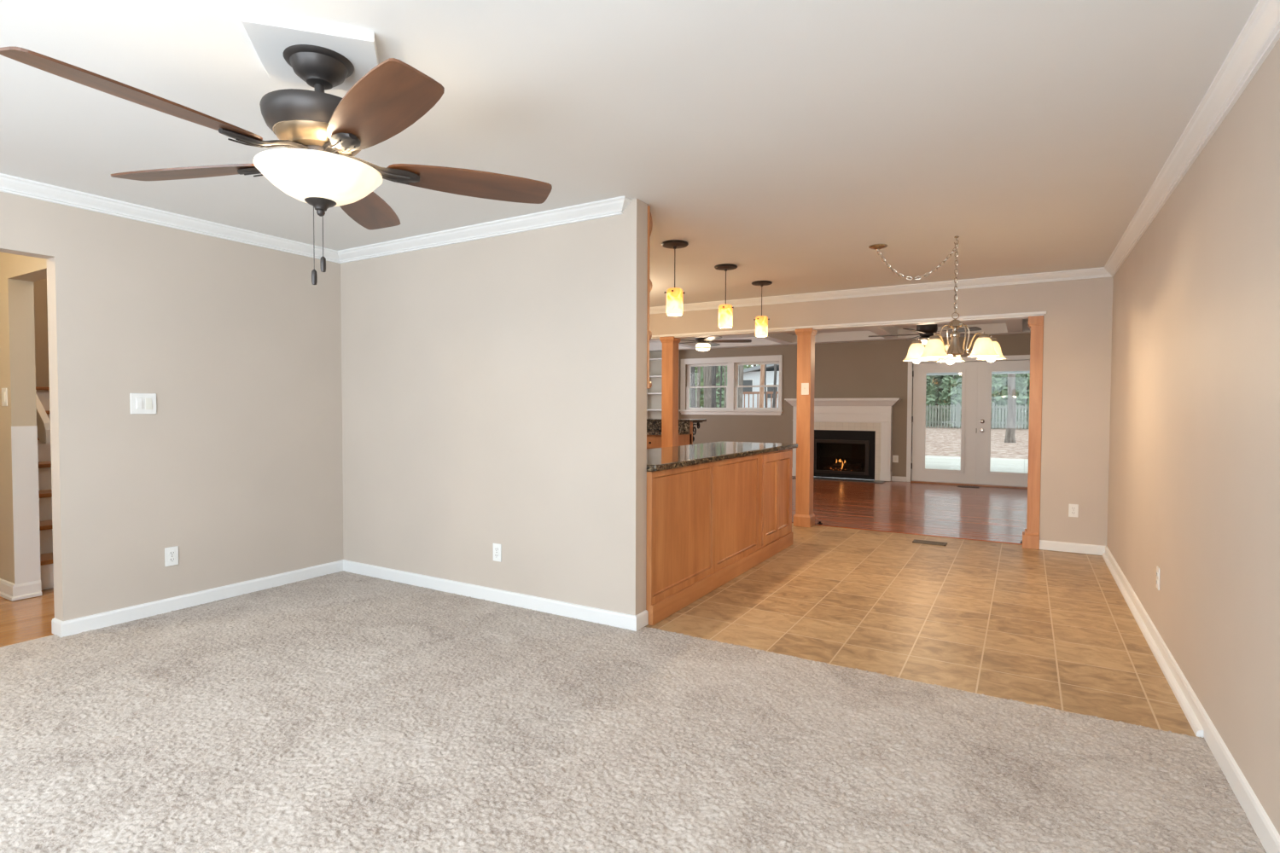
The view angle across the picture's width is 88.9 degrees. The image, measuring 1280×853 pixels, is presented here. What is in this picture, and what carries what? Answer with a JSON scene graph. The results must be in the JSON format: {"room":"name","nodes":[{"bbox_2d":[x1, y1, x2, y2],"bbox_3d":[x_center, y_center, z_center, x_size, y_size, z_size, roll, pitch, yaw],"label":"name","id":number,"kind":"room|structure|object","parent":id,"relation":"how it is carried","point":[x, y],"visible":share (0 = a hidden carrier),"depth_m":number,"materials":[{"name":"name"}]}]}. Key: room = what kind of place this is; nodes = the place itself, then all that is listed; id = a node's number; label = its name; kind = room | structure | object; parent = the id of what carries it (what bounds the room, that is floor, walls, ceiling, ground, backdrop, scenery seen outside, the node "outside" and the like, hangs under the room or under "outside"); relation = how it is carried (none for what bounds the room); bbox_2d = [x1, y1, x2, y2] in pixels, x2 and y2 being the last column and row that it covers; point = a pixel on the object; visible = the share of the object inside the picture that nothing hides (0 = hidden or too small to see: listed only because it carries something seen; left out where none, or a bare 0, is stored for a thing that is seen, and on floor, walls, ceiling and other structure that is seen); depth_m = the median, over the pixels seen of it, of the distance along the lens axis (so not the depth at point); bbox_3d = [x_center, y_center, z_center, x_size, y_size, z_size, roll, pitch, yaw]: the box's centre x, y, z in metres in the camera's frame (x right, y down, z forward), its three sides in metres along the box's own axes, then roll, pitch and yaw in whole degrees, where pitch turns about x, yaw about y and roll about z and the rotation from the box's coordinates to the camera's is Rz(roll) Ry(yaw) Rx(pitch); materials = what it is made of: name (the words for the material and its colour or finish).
{"room":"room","nodes":[
{"label":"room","id":0,"kind":"room"},
{"bbox_2d":[0,251,46,583],"bbox_3d":[-5.046,-0.187,4.875,4.347,2.600,0.126,1,2,31],"label":"wall","id":1,"kind":"structure","parent":0,"point":[18,273],"depth_m":4.28,"materials":[{"name":"beige paint"}]},
{"bbox_2d":[1,388,7,406],"bbox_3d":[-4.167,-0.193,4.276,0.084,0.120,0.011,1,2,31],"label":"light switch","id":2,"kind":"object","parent":1,"relation":"attached to","point":[4,391],"visible":1,"depth_m":4.27,"materials":[{"name":"white plastic"}]},
{"bbox_2d":[0,578,41,601],"bbox_3d":[-5.483,1.052,5.151,3.356,0.104,0.152,1,2,31],"label":"baseboard","id":3,"kind":"structure","parent":1,"relation":"attached to","point":[8,590],"depth_m":4.30,"materials":[{"name":"white paint"}]},
{"bbox_2d":[11,425,40,584],"bbox_3d":[-4.050,0.515,4.303,0.008,1.035,0.129,1,2,31],"label":"trim","id":4,"kind":"structure","parent":1,"relation":"attached to","point":[24,439],"depth_m":4.30,"materials":[{"name":"white paint"}]},
{"bbox_2d":[33,279,49,386],"bbox_3d":[-6.545,-1.037,6.467,0.120,4.200,1.380,1,2,31],"label":"wall","id":5,"kind":"structure","parent":0,"point":[39,287],"depth_m":6.83,"materials":[{"name":"beige paint"}]},
{"bbox_2d":[0,192,343,621],"bbox_3d":[-2.608,-0.202,4.615,0.116,2.660,8.500,1,2,31],"label":"wall","id":6,"kind":"structure","parent":0,"point":[237,467],"depth_m":4.07,"materials":[{"name":"beige paint"}]},
{"bbox_2d":[129,393,156,413],"bbox_3d":[-2.960,-0.137,3.892,0.016,0.124,0.133,1,2,31],"label":"light switch","id":7,"kind":"object","parent":6,"relation":"attached to","point":[140,403],"visible":1,"depth_m":3.89,"materials":[{"name":"white plastic"}]},
{"bbox_2d":[135,397,142,409],"bbox_3d":[-2.972,-0.136,3.871,0.004,0.068,0.032,1,2,31],"label":"dimmer switch","id":8,"kind":"object","parent":7,"relation":"attached to","point":[138,400],"depth_m":3.87,"materials":[{"name":"white plastic"}]},
{"bbox_2d":[0,173,340,263],"bbox_3d":[-3.474,-1.230,2.929,0.072,0.076,4.762,1,2,31],"label":"trim","id":9,"kind":"structure","parent":6,"relation":"attached to","point":[9,184],"depth_m":3.88,"materials":[{"name":"white paint"}]},
{"bbox_2d":[164,546,178,566],"bbox_3d":[-2.896,0.803,4.036,0.011,0.116,0.072,1,2,31],"label":"wall outlet","id":10,"kind":"object","parent":6,"relation":"attached to","point":[171,553],"visible":1,"depth_m":4.03,"materials":[{"name":"white plastic"}]},
{"bbox_2d":[168,551,174,555],"bbox_3d":[-2.895,0.783,4.035,0.004,0.025,0.035,1,2,31],"label":"receptacle","id":11,"kind":"object","parent":10,"relation":"attached to","point":[171,553],"depth_m":4.03,"materials":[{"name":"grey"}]},
{"bbox_2d":[168,557,175,562],"bbox_3d":[-2.895,0.824,4.036,0.004,0.025,0.035,1,2,31],"label":"receptacle","id":12,"kind":"object","parent":10,"relation":"attached to","point":[171,559],"depth_m":4.04,"materials":[{"name":"grey plastic"}]},
{"bbox_2d":[51,559,343,637],"bbox_3d":[-2.784,1.093,4.345,0.130,0.084,1.727,1,2,31],"label":"baseboard","id":13,"kind":"structure","parent":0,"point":[60,628],"depth_m":4.09,"materials":[{"name":"white paint"}]},
{"bbox_2d":[340,198,647,615],"bbox_3d":[-1.129,-0.082,4.410,2.643,2.440,0.122,1,2,31],"label":"wall partition","id":14,"kind":"structure","parent":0,"point":[494,389],"depth_m":4.17,"materials":[{"name":"beige paint"}]},
{"bbox_2d":[337,195,624,263],"bbox_3d":[-1.189,-1.262,4.302,2.610,0.076,0.072,1,2,31],"label":"trim","id":15,"kind":"structure","parent":14,"relation":"attached to","point":[613,206],"depth_m":4.15,"materials":[{"name":"white paint"}]},
{"bbox_2d":[343,559,648,631],"bbox_3d":[-1.130,1.096,4.434,2.657,0.084,0.136,1,2,31],"label":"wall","id":16,"kind":"structure","parent":14,"relation":"attached to","point":[635,623],"depth_m":4.19,"materials":[{"name":"white paint"}]},
{"bbox_2d":[493,543,501,562],"bbox_3d":[-0.930,0.819,4.239,0.072,0.116,0.011,1,2,31],"label":"wall outlet","id":17,"kind":"object","parent":14,"relation":"attached to","point":[497,547],"visible":1,"depth_m":4.23,"materials":[{"name":"white plastic"}]},
{"bbox_2d":[621,195,631,214],"bbox_3d":[-0.096,-1.240,3.656,0.072,0.076,0.072,1,2,31],"label":"trim","id":18,"kind":"structure","parent":14,"relation":"attached to","point":[626,201],"depth_m":3.66,"materials":[{"name":"white paint"}]},
{"bbox_2d":[646,205,652,389],"bbox_3d":[-0.008,-0.753,3.993,0.331,1.052,0.329,1,2,31],"label":"corner shelf","id":19,"kind":"object","parent":14,"relation":"attached to","point":[649,217],"visible":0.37,"depth_m":3.77,"materials":[{"name":"brown wood"}]},
{"bbox_2d":[0,476,1238,852],"bbox_3d":[-0.772,1.109,6.597,10.000,0.058,13.720,1,2,31],"label":"floor","id":20,"kind":"structure","parent":0,"point":[1051,629],"depth_m":4.12,"materials":[{"name":"tile"}]},
{"bbox_2d":[35,386,53,590],"bbox_3d":[-5.149,-0.184,5.663,3.070,2.550,1.102,1,2,31],"label":"staircase","id":21,"kind":"structure","parent":20,"relation":"on","point":[42,392],"depth_m":4.77,"materials":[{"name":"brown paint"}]},
{"bbox_2d":[0,570,1266,852],"bbox_3d":[-0.768,1.191,2.642,5.220,0.011,2.816,1,2,31],"label":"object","id":22,"kind":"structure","parent":20,"relation":"on","point":[46,764],"depth_m":2.41,"materials":[{"name":"grey carpet"}]},
{"bbox_2d":[646,350,679,418],"bbox_3d":[0.406,-0.348,13.646,0.770,2.460,0.278,1,2,31],"label":"bookcase","id":23,"kind":"object","parent":20,"relation":"on","point":[654,394],"visible":0.08,"depth_m":13.82,"materials":[{"name":"white paint"}]},
{"bbox_2d":[646,421,692,449],"bbox_3d":[-0.236,0.452,10.088,1.951,1.058,0.776,1,2,31],"label":"base cabinet","id":24,"kind":"object","parent":20,"relation":"on","point":[653,441],"visible":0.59,"depth_m":9.81,"materials":[{"name":"brown wood"}]},
{"bbox_2d":[646,430,690,435],"bbox_3d":[-0.258,0.085,10.025,1.965,0.036,0.650,1,2,31],"label":"countertop","id":25,"kind":"structure","parent":24,"relation":"on","point":[648,433],"depth_m":9.57,"materials":[{"name":"brown stone"}]},
{"bbox_2d":[646,421,690,431],"bbox_3d":[-0.093,-0.013,10.314,1.951,0.141,0.020,1,2,31],"label":"backsplash","id":26,"kind":"structure","parent":24,"relation":"attached to","point":[651,426],"depth_m":10.07,"materials":[{"name":"stone"}]},
{"bbox_2d":[646,418,706,422],"bbox_3d":[0.047,-0.109,10.520,1.980,0.036,0.600,1,2,31],"label":"bar","id":27,"kind":"object","parent":24,"relation":"on","point":[648,419],"visible":0.49,"depth_m":10.04,"materials":[{"name":"stone"}]},
{"bbox_2d":[692,421,703,442],"bbox_3d":[0.874,0.094,10.107,0.030,0.338,0.398,1,2,31],"label":"bracket","id":28,"kind":"object","parent":24,"relation":"attached to","point":[697,422],"visible":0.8,"depth_m":10.06,"materials":[{"name":"black metal"}]},
{"bbox_2d":[659,336,680,448],"bbox_3d":[0.362,-0.013,7.890,0.186,2.121,0.190,1,2,31],"label":"wooden column","id":29,"kind":"structure","parent":20,"relation":"on","point":[670,345],"depth_m":7.82,"materials":[{"name":"brown wood"}]},
{"bbox_2d":[645,448,792,625],"bbox_3d":[0.469,0.677,5.108,0.676,0.898,2.667,1,2,31],"label":"kitchen island","id":30,"kind":"object","parent":20,"relation":"on","point":[709,524],"visible":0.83,"depth_m":4.53,"materials":[{"name":"brown wood"}]},
{"bbox_2d":[646,441,797,471],"bbox_3d":[0.452,0.205,5.151,0.788,0.039,2.744,1,2,31],"label":"island countertop","id":31,"kind":"structure","parent":30,"relation":"on","point":[658,459],"depth_m":4.94,"materials":[{"name":"brown stone"}]},
{"bbox_2d":[793,328,817,527],"bbox_3d":[1.785,0.015,7.050,0.186,2.121,0.190,1,2,31],"label":"wooden column","id":32,"kind":"structure","parent":20,"relation":"on","point":[804,516],"depth_m":6.99,"materials":[{"name":"brown wood"}]},
{"bbox_2d":[801,383,808,395],"bbox_3d":[1.757,-0.401,6.955,0.082,0.126,0.018,1,2,31],"label":"light switch","id":33,"kind":"object","parent":32,"relation":"attached to","point":[805,386],"visible":1,"depth_m":6.96,"materials":[{"name":"white plastic"}]},
{"bbox_2d":[791,476,885,483],"bbox_3d":[3.516,0.945,11.623,1.580,0.012,0.340,1,2,31],"label":"hearth slab","id":34,"kind":"object","parent":20,"relation":"on","point":[814,478],"visible":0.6,"depth_m":11.52,"materials":[{"name":"grey stone"}]},
{"bbox_2d":[813,430,875,479],"bbox_3d":[3.743,0.497,12.011,1.200,0.862,0.460,1,2,31],"label":"fireplace insert","id":35,"kind":"object","parent":20,"relation":"on","point":[837,454],"visible":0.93,"depth_m":11.98,"materials":[{"name":"black metal"}]},
{"bbox_2d":[912,539,947,546],"bbox_3d":[2.741,1.099,6.173,0.290,0.010,0.135,1,2,31],"label":"floor vent","id":36,"kind":"object","parent":20,"relation":"in","point":[933,543],"visible":1,"depth_m":6.17,"materials":[{"name":"brown metal"}]},
{"bbox_2d":[914,540,944,544],"bbox_3d":[2.741,1.099,6.173,0.290,0.008,0.105,1,2,31],"label":"grille","id":37,"kind":"object","parent":36,"relation":"attached to","point":[923,542],"depth_m":6.18,"materials":[{"name":"brown metal"}]},
{"bbox_2d":[957,485,979,488],"bbox_3d":[5.343,0.979,10.614,0.320,0.011,0.120,1,2,31],"label":"floor vent","id":38,"kind":"object","parent":20,"relation":"in","point":[957,485],"visible":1,"depth_m":10.60,"materials":[{"name":"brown metal"}]},
{"bbox_2d":[1022,315,1043,549],"bbox_3d":[3.600,0.057,5.978,0.133,2.108,0.190,1,2,31],"label":"pilaster","id":39,"kind":"object","parent":20,"relation":"on","point":[1031,535],"visible":1,"depth_m":5.90,"materials":[{"name":"brown wood"}]},
{"bbox_2d":[0,0,1258,307],"bbox_3d":[-0.293,-1.379,3.303,5.365,0.220,8.650,1,2,31],"label":"ceiling","id":40,"kind":"structure","parent":0,"point":[781,141],"depth_m":2.60,"materials":[{"name":"white paint"}]},
{"bbox_2d":[239,10,378,90],"bbox_3d":[-1.064,-1.224,2.163,0.370,0.030,0.370,0,2,-17],"label":"ceiling plate","id":41,"kind":"object","parent":40,"relation":"attached to","point":[269,35],"visible":0.71,"depth_m":2.04,"materials":[{"name":"white paint"}]},
{"bbox_2d":[0,44,552,285],"bbox_3d":[-1.123,-0.845,2.185,1.451,0.746,1.521,1,2,12],"label":"ceiling fan","id":42,"kind":"object","parent":41,"relation":"hanging from","point":[322,133],"visible":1,"depth_m":2.05,"materials":[{"name":"brown wood"}]},
{"bbox_2d":[661,239,688,316],"bbox_3d":[0.250,-1.061,4.689,0.194,0.517,0.194,1,2,31],"label":"pendant lamp","id":43,"kind":"object","parent":40,"relation":"hanging from","point":[674,295],"visible":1,"depth_m":4.65,"materials":[{"name":"yellow glass"}]},
{"bbox_2d":[714,263,737,328],"bbox_3d":[0.719,-1.091,5.483,0.194,0.517,0.194,-1,2,-39],"label":"pendant lamp","id":44,"kind":"object","parent":40,"relation":"hanging from","point":[724,311],"visible":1,"depth_m":5.44,"materials":[{"name":"yellow glass"}]},
{"bbox_2d":[751,280,772,337],"bbox_3d":[1.162,-1.120,6.232,0.194,0.517,0.194,-1,2,-34],"label":"pendant lamp","id":45,"kind":"object","parent":40,"relation":"hanging from","point":[761,322],"visible":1,"depth_m":6.19,"materials":[{"name":"yellow glass"}]},
{"bbox_2d":[868,235,1006,364],"bbox_3d":[2.137,-0.884,4.585,0.658,0.870,0.846,-1,2,-27],"label":"chandelier","id":46,"kind":"object","parent":40,"relation":"hanging from","point":[985,347],"visible":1,"depth_m":4.49,"materials":[{"name":"white glass"}]},
{"bbox_2d":[649,319,1028,343],"bbox_3d":[2.034,-1.687,9.879,8.600,0.100,5.050,1,2,31],"label":"ceiling","id":47,"kind":"structure","parent":0,"point":[1024,320],"depth_m":11.13,"materials":[{"name":"white paint"}]},
{"bbox_2d":[678,336,751,351],"bbox_3d":[0.951,-1.392,9.900,1.389,0.498,1.375,1,2,31],"label":"ceiling fan","id":48,"kind":"object","parent":47,"relation":"hanging from","point":[704,344],"visible":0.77,"depth_m":9.78,"materials":[{"name":"brown wood"}]},
{"bbox_2d":[868,324,981,345],"bbox_3d":[3.719,-1.325,8.546,1.375,0.539,1.389,1,2,31],"label":"ceiling fan","id":49,"kind":"object","parent":47,"relation":"hanging from","point":[927,330],"visible":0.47,"depth_m":8.46,"materials":[{"name":"brown wood"}]},
{"bbox_2d":[649,333,1030,477],"bbox_3d":[3.353,-0.382,12.155,8.600,2.630,0.150,1,2,31],"label":"wall","id":50,"kind":"structure","parent":0,"point":[860,369],"depth_m":11.91,"materials":[{"name":"beige paint"}]},
{"bbox_2d":[678,354,782,415],"bbox_3d":[1.784,-0.806,13.010,2.215,1.150,0.155,1,2,31],"label":"window","id":51,"kind":"structure","parent":50,"relation":"in","point":[732,363],"depth_m":12.96,"materials":[{"name":"white paint"}]},
{"bbox_2d":[649,319,1030,351],"bbox_3d":[2.041,-1.558,9.895,8.600,0.160,5.020,1,2,31],"label":"trim","id":52,"kind":"structure","parent":50,"relation":"attached to","point":[1015,326],"depth_m":11.45,"materials":[{"name":"white paint"}]},
{"bbox_2d":[784,398,901,481],"bbox_3d":[3.621,0.216,11.796,2.020,1.451,0.222,1,2,31],"label":"fireplace mantel","id":53,"kind":"object","parent":50,"relation":"attached to","point":[875,415],"visible":0.66,"depth_m":11.57,"materials":[{"name":"white paint"}]},
{"bbox_2d":[784,398,901,406],"bbox_3d":[3.623,-0.440,11.777,2.020,0.138,0.222,1,2,31],"label":"mantel shelf","id":54,"kind":"object","parent":53,"relation":"attached to","point":[817,402],"depth_m":11.61,"materials":[{"name":"white paint"}]},
{"bbox_2d":[892,455,898,462],"bbox_3d":[4.475,0.567,11.424,0.092,0.124,0.009,1,2,31],"label":"wall outlet","id":55,"kind":"object","parent":50,"relation":"attached to","point":[895,458],"visible":1,"depth_m":11.42,"materials":[{"name":"white plastic"}]},
{"bbox_2d":[891,476,906,482],"bbox_3d":[4.512,0.916,11.408,0.260,0.084,0.014,1,2,31],"label":"baseboard","id":56,"kind":"structure","parent":50,"relation":"attached to","point":[893,478],"depth_m":11.39,"materials":[{"name":"white paint"}]},
{"bbox_2d":[910,361,977,483],"bbox_3d":[5.150,-0.070,11.051,1.020,2.022,0.080,1,2,29],"label":"door","id":57,"kind":"structure","parent":50,"relation":"in","point":[967,474],"depth_m":10.98,"materials":[{"name":"white paint"}]},
{"bbox_2d":[906,354,1029,482],"bbox_3d":[5.588,-0.087,10.812,2.155,2.130,0.140,1,2,31],"label":"trim","id":58,"kind":"structure","parent":50,"relation":"attached to","point":[910,404],"depth_m":11.27,"materials":[{"name":"white paint"}]},
{"bbox_2d":[910,480,1027,488],"bbox_3d":[5.575,0.967,10.830,2.000,0.024,0.170,1,2,31],"label":"trim","id":59,"kind":"structure","parent":50,"relation":"attached to","point":[911,481],"depth_m":10.82,"materials":[{"name":"brown wood"}]},
{"bbox_2d":[926,371,1029,375],"bbox_3d":[7.650,-1.349,12.319,7.400,0.460,4.550,1,2,31],"label":"porch roof","id":60,"kind":"structure","parent":50,"relation":"attached to","point":[1003,372],"depth_m":14.59,"materials":[{"name":"white"}]},
{"bbox_2d":[976,360,1029,486],"bbox_3d":[5.990,-0.052,10.522,0.992,2.022,0.107,1,2,31],"label":"door","id":61,"kind":"structure","parent":50,"relation":"in","point":[984,476],"depth_m":10.70,"materials":[{"name":"white paint"}]},
{"bbox_2d":[649,276,1113,555],"bbox_3d":[0.544,-0.282,7.768,8.228,2.660,0.164,1,2,31],"label":"wall","id":62,"kind":"structure","parent":0,"point":[1077,350],"depth_m":5.81,"materials":[{"name":"beige paint"}]},
{"bbox_2d":[650,311,1046,340],"bbox_3d":[1.624,-1.053,7.096,4.745,0.037,0.185,1,2,31],"label":"trim","id":63,"kind":"structure","parent":62,"relation":"attached to","point":[1021,315],"depth_m":6.62,"materials":[{"name":"white paint"}]},
{"bbox_2d":[649,267,1111,314],"bbox_3d":[1.813,-1.364,6.868,5.165,0.076,0.072,1,2,31],"label":"trim","id":64,"kind":"structure","parent":62,"relation":"attached to","point":[1094,272],"depth_m":6.39,"materials":[{"name":"white paint"}]},
{"bbox_2d":[1068,504,1078,517],"bbox_3d":[3.832,0.744,5.766,0.072,0.116,0.011,1,2,31],"label":"wall outlet","id":65,"kind":"object","parent":62,"relation":"attached to","point":[1073,509],"visible":1,"depth_m":5.76,"materials":[{"name":"white plastic"}]},
{"bbox_2d":[791,522,1022,544],"bbox_3d":[1.704,1.067,7.248,4.600,0.008,0.040,1,2,31],"label":"trim","id":66,"kind":"structure","parent":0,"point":[792,522],"depth_m":6.56,"materials":[{"name":"brown wood"}]},
{"bbox_2d":[1106,38,1279,835],"bbox_3d":[1.979,-0.115,1.994,0.120,2.660,8.650,1,2,31],"label":"wall","id":67,"kind":"structure","parent":0,"point":[1194,469],"depth_m":2.52,"materials":[{"name":"beige paint"}]},
{"bbox_2d":[1102,552,1203,738],"bbox_3d":[3.095,1.149,4.093,0.022,0.031,3.631,1,2,31],"label":"trim","id":68,"kind":"structure","parent":67,"relation":"attached to","point":[1192,719],"depth_m":3.23,"materials":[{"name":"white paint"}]},
{"bbox_2d":[1156,566,1159,590],"bbox_3d":[2.767,0.811,3.489,0.011,0.116,0.072,1,2,31],"label":"wall outlet","id":69,"kind":"object","parent":67,"relation":"attached to","point":[1157,567],"visible":1,"depth_m":3.48,"materials":[{"name":"white plastic"}]},
{"bbox_2d":[1104,93,1232,276],"bbox_3d":[3.072,-1.260,3.996,0.072,0.115,3.738,1,2,31],"label":"trim","id":70,"kind":"structure","parent":67,"relation":"attached to","point":[1210,113],"depth_m":3.11,"materials":[{"name":"white paint"}]},
{"bbox_2d":[1105,546,1279,852],"bbox_3d":[1.879,1.173,2.000,0.014,0.084,8.500,1,2,31],"label":"baseboard","id":71,"kind":"structure","parent":67,"relation":"attached to","point":[1263,827],"depth_m":2.33,"materials":[{"name":"white paint"}]},
{"bbox_2d":[1206,0,1279,107],"bbox_3d":[0.910,-1.144,0.339,0.072,0.076,4.762,1,2,31],"label":"trim","id":72,"kind":"structure","parent":67,"relation":"attached to","point":[1260,33],"depth_m":2.07,"materials":[{"name":"white paint"}]},
{"label":"outside","id":73,"kind":"structure","parent":0,"visible":0},
{"bbox_2d":[827,455,1028,480],"bbox_3d":[7.009,1.008,14.852,15.000,0.120,8.150,1,2,31],"label":"deck","id":74,"kind":"object","parent":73,"point":[1004,465],"visible":0.11,"depth_m":15.90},
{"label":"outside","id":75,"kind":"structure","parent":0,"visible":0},
{"bbox_2d":[925,425,1028,459],"bbox_3d":[20.722,-0.018,64.590,110.000,0.250,107.740,1,2,31],"label":"ground","id":76,"kind":"structure","parent":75,"point":[939,441],"depth_m":30.34,"materials":[{"name":"brown soil"}]},
{"bbox_2d":[690,366,695,407],"bbox_3d":[2.361,-6.172,28.424,1.673,14.002,0.771,1,2,20],"label":"tree","id":77,"kind":"object","parent":76,"relation":"on","point":[692,375],"visible":0.08,"depth_m":28.69,"materials":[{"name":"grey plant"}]},
{"bbox_2d":[689,371,703,407],"bbox_3d":[3.856,-5.916,55.649,2.842,12.043,2.413,1,2,31],"label":"tree","id":78,"kind":"object","parent":76,"relation":"on","point":[696,371],"visible":0.02,"depth_m":55.55,"materials":[{"name":"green plant"}]},
{"bbox_2d":[689,366,703,407],"bbox_3d":[4.902,-5.993,59.689,2.988,12.111,2.342,1,2,22],"label":"tree","id":79,"kind":"object","parent":76,"relation":"on","point":[695,380],"visible":0.07,"depth_m":59.49,"materials":[{"name":"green plant"}]},
{"bbox_2d":[689,367,703,407],"bbox_3d":[5.776,-6.015,63.837,2.636,12.292,2.681,0,2,-17],"label":"tree","id":80,"kind":"object","parent":76,"relation":"on","point":[701,390],"visible":0.05,"depth_m":63.70,"materials":[{"name":"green plant"}]},
{"bbox_2d":[696,366,700,407],"bbox_3d":[3.322,-6.425,37.473,3.810,14.002,0.493,1,2,22],"label":"tree","id":81,"kind":"object","parent":76,"relation":"on","point":[699,368],"visible":0.1,"depth_m":37.39,"materials":[{"name":"grey plant"}]},
{"bbox_2d":[703,366,707,407],"bbox_3d":[2.570,-6.300,32.968,1.895,14.003,0.311,1,2,18],"label":"tree","id":82,"kind":"object","parent":76,"relation":"on","point":[704,367],"visible":0.06,"depth_m":32.76,"materials":[{"name":"grey plant"}]},
{"bbox_2d":[706,366,711,407],"bbox_3d":[3.351,-6.152,27.842,2.810,14.001,0.918,1,2,16],"label":"tree","id":83,"kind":"object","parent":76,"relation":"on","point":[708,368],"visible":0.05,"depth_m":28.28,"materials":[{"name":"grey plant"}]},
{"bbox_2d":[700,366,727,407],"bbox_3d":[6.391,-5.780,54.169,2.551,12.219,2.617,0,2,-19],"label":"tree","id":84,"kind":"object","parent":76,"relation":"on","point":[718,368],"visible":0.18,"depth_m":53.97,"materials":[{"name":"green plant"}]},
{"bbox_2d":[711,366,715,407],"bbox_3d":[2.656,-6.110,26.254,0.997,14.001,1.055,0,2,-14],"label":"tree","id":85,"kind":"object","parent":76,"relation":"on","point":[713,368],"visible":0.06,"depth_m":26.02,"materials":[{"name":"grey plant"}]},
{"bbox_2d":[719,366,722,407],"bbox_3d":[5.294,-6.500,40.369,0.523,14.001,1.374,-1,2,-32],"label":"tree","id":86,"kind":"object","parent":76,"relation":"on","point":[720,393],"visible":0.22,"depth_m":41.03,"materials":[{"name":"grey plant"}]},
{"bbox_2d":[719,366,727,407],"bbox_3d":[7.392,-5.998,58.228,2.873,12.003,2.537,1,2,31],"label":"tree","id":87,"kind":"object","parent":76,"relation":"on","point":[723,366],"visible":0.04,"depth_m":57.69,"materials":[{"name":"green plant"}]},
{"bbox_2d":[723,366,726,407],"bbox_3d":[4.811,-6.459,38.877,0.269,14.000,3.920,-1,2,-43],"label":"tree","id":88,"kind":"object","parent":76,"relation":"on","point":[724,367],"visible":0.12,"depth_m":38.74,"materials":[{"name":"grey plant"}]},
{"bbox_2d":[738,365,743,407],"bbox_3d":[3.891,-6.117,26.607,2.250,14.002,0.480,1,2,21],"label":"tree","id":89,"kind":"object","parent":76,"relation":"on","point":[741,367],"visible":0.06,"depth_m":26.49,"materials":[{"name":"grey plant"}]},
{"bbox_2d":[742,364,779,407],"bbox_3d":[10.584,-2.490,49.160,5.938,5.500,11.500,1,2,31],"label":"house","id":90,"kind":"structure","parent":76,"relation":"on","point":[751,375],"depth_m":48.09,"materials":[{"name":"white"}]},
{"bbox_2d":[758,364,764,407],"bbox_3d":[6.076,-6.132,27.405,2.276,14.002,0.804,1,2,26],"label":"tree","id":91,"kind":"object","parent":76,"relation":"on","point":[762,366],"visible":0.09,"depth_m":28.14,"materials":[{"name":"brown wood"}]},
{"bbox_2d":[764,364,766,407],"bbox_3d":[6.574,-6.323,34.246,1.481,14.000,0.136,0,2,2],"label":"tree","id":92,"kind":"object","parent":76,"relation":"on","point":[765,364],"visible":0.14,"depth_m":34.35,"materials":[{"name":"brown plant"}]},
{"bbox_2d":[772,364,776,407],"bbox_3d":[5.952,-6.110,26.625,1.024,14.001,0.870,1,2,31],"label":"tree","id":93,"kind":"object","parent":76,"relation":"on","point":[775,365],"visible":0.09,"depth_m":26.84,"materials":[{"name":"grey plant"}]},
{"bbox_2d":[925,375,937,424],"bbox_3d":[24.965,-3.548,57.737,2.414,7.966,2.442,-1,2,-25],"label":"tree","id":94,"kind":"object","parent":76,"relation":"on","point":[930,388],"visible":0.15,"depth_m":57.22,"materials":[{"name":"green plant"}]},
{"bbox_2d":[925,375,943,426],"bbox_3d":[27.180,-3.869,61.042,2.699,8.356,2.184,1,2,31],"label":"tree","id":95,"kind":"object","parent":76,"relation":"on","point":[936,379],"visible":0.13,"depth_m":60.54,"materials":[{"name":"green plant"}]},
{"bbox_2d":[933,375,948,425],"bbox_3d":[29.501,-3.544,64.313,2.171,7.329,2.739,-1,2,-38],"label":"tree","id":96,"kind":"object","parent":76,"relation":"on","point":[942,376],"visible":0.09,"depth_m":64.06,"materials":[{"name":"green plant"}]},
{"bbox_2d":[936,374,961,428],"bbox_3d":[27.169,-3.620,56.513,2.268,7.962,2.455,-1,2,-34],"label":"tree","id":97,"kind":"object","parent":76,"relation":"on","point":[954,386],"visible":0.47,"depth_m":56.22,"materials":[{"name":"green plant"}]},
{"bbox_2d":[925,402,1029,429],"bbox_3d":[27.797,-0.878,53.425,9.375,2.160,0.280,1,2,31],"label":"picket fence","id":98,"kind":"object","parent":76,"relation":"on","point":[994,423],"visible":0.45,"depth_m":54.09,"materials":[{"name":"white wood"}]},
{"bbox_2d":[990,373,1007,428],"bbox_3d":[29.714,-3.286,54.892,2.698,7.866,2.339,1,2,31],"label":"tree","id":99,"kind":"object","parent":76,"relation":"on","point":[997,385],"visible":0.34,"depth_m":54.40,"materials":[{"name":"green plant"}]},
{"bbox_2d":[995,373,1016,427],"bbox_3d":[32.252,-3.772,58.044,2.411,8.747,2.297,0,2,0],"label":"tree","id":100,"kind":"object","parent":76,"relation":"on","point":[1006,382],"visible":0.06,"depth_m":57.66,"materials":[{"name":"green plant"}]},
{"bbox_2d":[1004,373,1016,442],"bbox_3d":[17.205,-5.726,31.878,2.240,13.004,0.944,1,2,31],"label":"tree","id":101,"kind":"object","parent":76,"relation":"on","point":[1010,427],"visible":0.29,"depth_m":31.31,"materials":[{"name":"grey plant"}]},
{"bbox_2d":[1015,373,1029,429],"bbox_3d":[31.977,-3.667,53.719,2.635,8.090,2.176,1,2,31],"label":"tree","id":102,"kind":"object","parent":76,"relation":"on","point":[1022,384],"visible":0.34,"depth_m":53.49,"materials":[{"name":"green plant"}]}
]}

